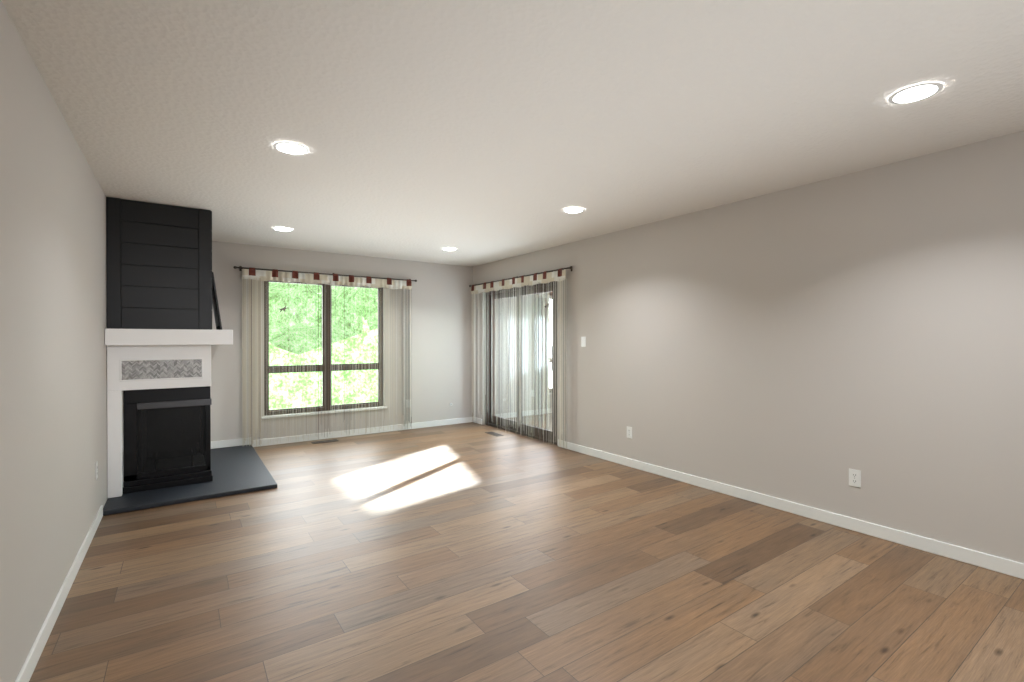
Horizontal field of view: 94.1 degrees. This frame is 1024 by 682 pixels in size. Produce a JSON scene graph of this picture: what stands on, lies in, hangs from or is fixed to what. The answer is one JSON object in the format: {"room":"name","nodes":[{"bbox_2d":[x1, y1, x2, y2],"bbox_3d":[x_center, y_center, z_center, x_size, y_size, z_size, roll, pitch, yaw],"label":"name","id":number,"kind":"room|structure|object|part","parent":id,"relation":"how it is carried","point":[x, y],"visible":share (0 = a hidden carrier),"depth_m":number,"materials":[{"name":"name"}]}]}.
{"room":"living room","nodes":[
{"label":"living room","id":0,"kind":"room"},
{"bbox_2d":[0,0,107,681],"bbox_3d":[-1.667,0.081,1.407,0.150,2.440,9.110,0,0,-35],"label":"wall","id":1,"kind":"structure","parent":0,"point":[53,358],"depth_m":2.06,"materials":[{"name":"grey paint"}]},
{"bbox_2d":[15,505,102,681],"bbox_3d":[-1.053,1.262,0.674,0.017,0.085,6.898,0,0,-35],"label":"baseboard","id":2,"kind":"structure","parent":1,"relation":"attached to","point":[31,661],"depth_m":2.21,"materials":[{"name":"white paint"}]},
{"bbox_2d":[95,461,97,479],"bbox_3d":[-2.895,0.902,3.322,0.007,0.115,0.070,0,0,-35],"label":"electrical outlet","id":3,"kind":"object","parent":1,"relation":"attached to","point":[96,470],"visible":1,"depth_m":3.30,"materials":[{"name":"white plastic"}]},
{"bbox_2d":[210,241,472,444],"bbox_3d":[-2.344,0.059,6.387,4.410,2.440,0.150,0,0,-35],"label":"wall","id":4,"kind":"structure","parent":0,"point":[441,337],"depth_m":6.72,"materials":[{"name":"grey paint"}]},
{"bbox_2d":[264,281,382,415],"bbox_3d":[-2.453,0.059,6.315,1.510,1.720,0.055,0,0,-35],"label":"window","id":5,"kind":"structure","parent":4,"relation":"in","point":[325,367],"depth_m":6.29,"materials":[{"name":"clear glass"}]},
{"bbox_2d":[233,266,416,446],"bbox_3d":[-2.325,0.182,6.242,2.295,2.155,0.101,0,0,-35],"label":"curtain","id":6,"kind":"object","parent":4,"relation":"attached to","point":[252,275],"visible":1,"depth_m":6.00,"materials":[{"name":"white fabric"}]},
{"bbox_2d":[264,406,386,418],"bbox_3d":[-2.417,0.936,6.268,1.570,0.028,0.080,0,0,-35],"label":"window sill","id":7,"kind":"structure","parent":4,"relation":"attached to","point":[313,413],"depth_m":6.21,"materials":[{"name":"white paint"}]},
{"bbox_2d":[211,417,474,448],"bbox_3d":[-2.067,1.218,6.484,3.550,0.121,0.017,0,0,-35],"label":"baseboard","id":8,"kind":"structure","parent":4,"relation":"attached to","point":[335,434],"depth_m":6.29,"materials":[{"name":"white paint"}]},
{"bbox_2d":[1,0,1023,266],"bbox_3d":[0.146,-1.205,2.657,4.560,0.120,9.110,0,0,-35],"label":"ceiling","id":9,"kind":"structure","parent":0,"point":[477,132],"depth_m":2.30,"materials":[{"name":"white paint"}]},
{"bbox_2d":[272,227,292,230],"bbox_3d":[-2.358,-1.149,4.901,0.196,0.003,0.196,0,0,-35],"label":"recessed light","id":10,"kind":"object","parent":9,"relation":"in","point":[281,228],"visible":0.98,"depth_m":4.90,"materials":[{"name":"white plastic"}]},
{"bbox_2d":[273,142,308,154],"bbox_3d":[-1.308,-1.140,2.824,0.196,0.003,0.196,0,0,-35],"label":"recessed light","id":11,"kind":"object","parent":9,"relation":"in","point":[291,148],"visible":1,"depth_m":2.82,"materials":[{"name":"white plastic"}]},
{"bbox_2d":[562,207,584,212],"bbox_3d":[0.540,-1.146,4.177,0.196,0.003,0.196,0,0,-35],"label":"recessed light","id":12,"kind":"object","parent":9,"relation":"in","point":[573,210],"visible":1,"depth_m":4.18,"materials":[{"name":"white plastic"}]},
{"bbox_2d":[888,82,942,103],"bbox_3d":[1.855,-1.137,2.193,0.196,0.003,0.196,0,0,-35],"label":"recessed light","id":13,"kind":"object","parent":9,"relation":"in","point":[915,93],"visible":1,"depth_m":2.19,"materials":[{"name":"white plastic"}]},
{"bbox_2d":[29,422,1023,681],"bbox_3d":[0.146,1.345,2.668,4.560,0.100,9.110,0,0,-35],"label":"floor","id":14,"kind":"structure","parent":0,"point":[465,552],"depth_m":2.52,"materials":[{"name":"wood"}]},
{"bbox_2d":[103,445,276,515],"bbox_3d":[-3.083,1.269,4.626,1.177,0.035,1.907,0,0,-35],"label":"hearth slab","id":15,"kind":"object","parent":14,"relation":"on","point":[238,469],"visible":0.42,"depth_m":4.11,"materials":[{"name":"black stone"}]},
{"bbox_2d":[105,197,232,497],"bbox_3d":[-3.275,0.050,4.618,0.859,2.401,1.692,0,0,-35],"label":"fireplace","id":16,"kind":"object","parent":15,"relation":"on","point":[161,336],"visible":0.98,"depth_m":4.01,"materials":[{"name":"white paint"}]},
{"bbox_2d":[136,391,211,409],"bbox_3d":[-3.128,0.548,4.434,0.531,0.056,0.712,0,0,-35],"label":"hood","id":17,"kind":"object","parent":16,"relation":"attached to","point":[199,401],"depth_m":4.14,"materials":[{"name":"grey metal"}]},
{"bbox_2d":[208,271,222,330],"bbox_3d":[-2.822,-0.360,4.527,0.080,0.517,0.620,0,0,-35],"label":"picture frame","id":18,"kind":"object","parent":16,"relation":"on","point":[214,294],"depth_m":4.36,"materials":[{"name":"black paint"}]},
{"bbox_2d":[311,439,338,443],"bbox_3d":[-2.377,1.278,6.055,0.310,0.004,0.115,0,0,-35],"label":"floor air vent","id":19,"kind":"object","parent":14,"relation":"in","point":[325,441],"visible":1,"depth_m":6.05,"materials":[{"name":"brown metal"}]},
{"bbox_2d":[485,432,503,435],"bbox_3d":[-0.242,1.276,6.539,0.115,0.004,0.310,0,0,-35],"label":"floor air vent","id":20,"kind":"object","parent":14,"relation":"in","point":[494,434],"visible":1,"depth_m":6.56,"materials":[{"name":"brown metal"}]},
{"bbox_2d":[473,131,1023,562],"bbox_3d":[2.001,0.070,3.857,0.150,2.440,8.960,0,0,-35],"label":"wall","id":21,"kind":"structure","parent":0,"point":[810,344],"depth_m":3.36,"materials":[{"name":"grey paint"}]},
{"bbox_2d":[469,266,571,445],"bbox_3d":[0.030,0.189,6.470,0.100,2.140,2.370,0,0,-35],"label":"curtain","id":22,"kind":"object","parent":21,"relation":"attached to","point":[557,275],"visible":1,"depth_m":6.14,"materials":[{"name":"white fabric"}]},
{"bbox_2d":[485,281,556,444],"bbox_3d":[0.103,0.258,6.563,0.128,2.040,1.750,0,0,-35],"label":"sliding glass door","id":23,"kind":"structure","parent":21,"relation":"in","point":[505,396],"depth_m":6.50,"materials":[{"name":"clear glass"}]},
{"bbox_3d":[0.510,0.211,5.902,0.044,0.300,0.016,0,0,-35],"label":"handle","id":24,"kind":"part","parent":23,"relation":"part of","materials":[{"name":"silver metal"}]},
{"bbox_2d":[581,337,585,346],"bbox_3d":[0.813,0.008,5.430,0.009,0.115,0.070,0,0,-35],"label":"light switch","id":25,"kind":"object","parent":21,"relation":"attached to","point":[583,341],"visible":1,"depth_m":5.42,"materials":[{"name":"white plastic"}]},
{"bbox_2d":[627,426,631,438],"bbox_3d":[1.201,0.936,4.876,0.007,0.115,0.070,0,0,-35],"label":"electrical outlet","id":26,"kind":"object","parent":21,"relation":"attached to","point":[629,432],"visible":1,"depth_m":4.87,"materials":[{"name":"white plastic"}]},
{"bbox_2d":[558,439,1023,578],"bbox_3d":[2.479,1.251,3.025,0.017,0.085,6.740,0,0,-35],"label":"baseboard","id":27,"kind":"structure","parent":21,"relation":"attached to","point":[877,531],"depth_m":3.34,"materials":[{"name":"white paint"}]},
{"bbox_2d":[849,468,860,487],"bbox_3d":[2.333,0.933,3.243,0.007,0.115,0.070,0,0,-35],"label":"electrical outlet","id":28,"kind":"object","parent":21,"relation":"attached to","point":[854,477],"visible":1,"depth_m":3.24,"materials":[{"name":"white plastic"}]},
{"label":"outside","id":29,"kind":"structure","parent":0,"visible":0},
{"bbox_2d":[269,316,377,409],"bbox_3d":[1.329,-2.958,3.347,25.000,9.500,20.010,0,0,-35],"label":"foliage","id":30,"kind":"object","parent":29,"point":[339,398],"depth_m":11.62,"materials":[{"name":"green plant"}]},
{"bbox_3d":[-1.250,1.672,7.967,24.000,0.100,26.510,0,0,-35],"label":"ground","id":31,"kind":"structure","parent":29,"visible":0},
{"bbox_2d":[270,282,377,354],"bbox_3d":[-5.007,-1.040,8.344,4.977,5.421,5.462,0,0,-35],"label":"tree","id":32,"kind":"object","parent":31,"relation":"on","point":[279,330],"depth_m":7.36,"materials":[{"name":"green plant"}]},
{"bbox_2d":[362,296,377,330],"bbox_3d":[-2.542,-1.158,11.311,5.366,5.632,5.471,0,0,-35],"label":"tree","id":33,"kind":"object","parent":31,"relation":"on","point":[374,302],"depth_m":9.01,"materials":[{"name":"green plant"}]}
]}

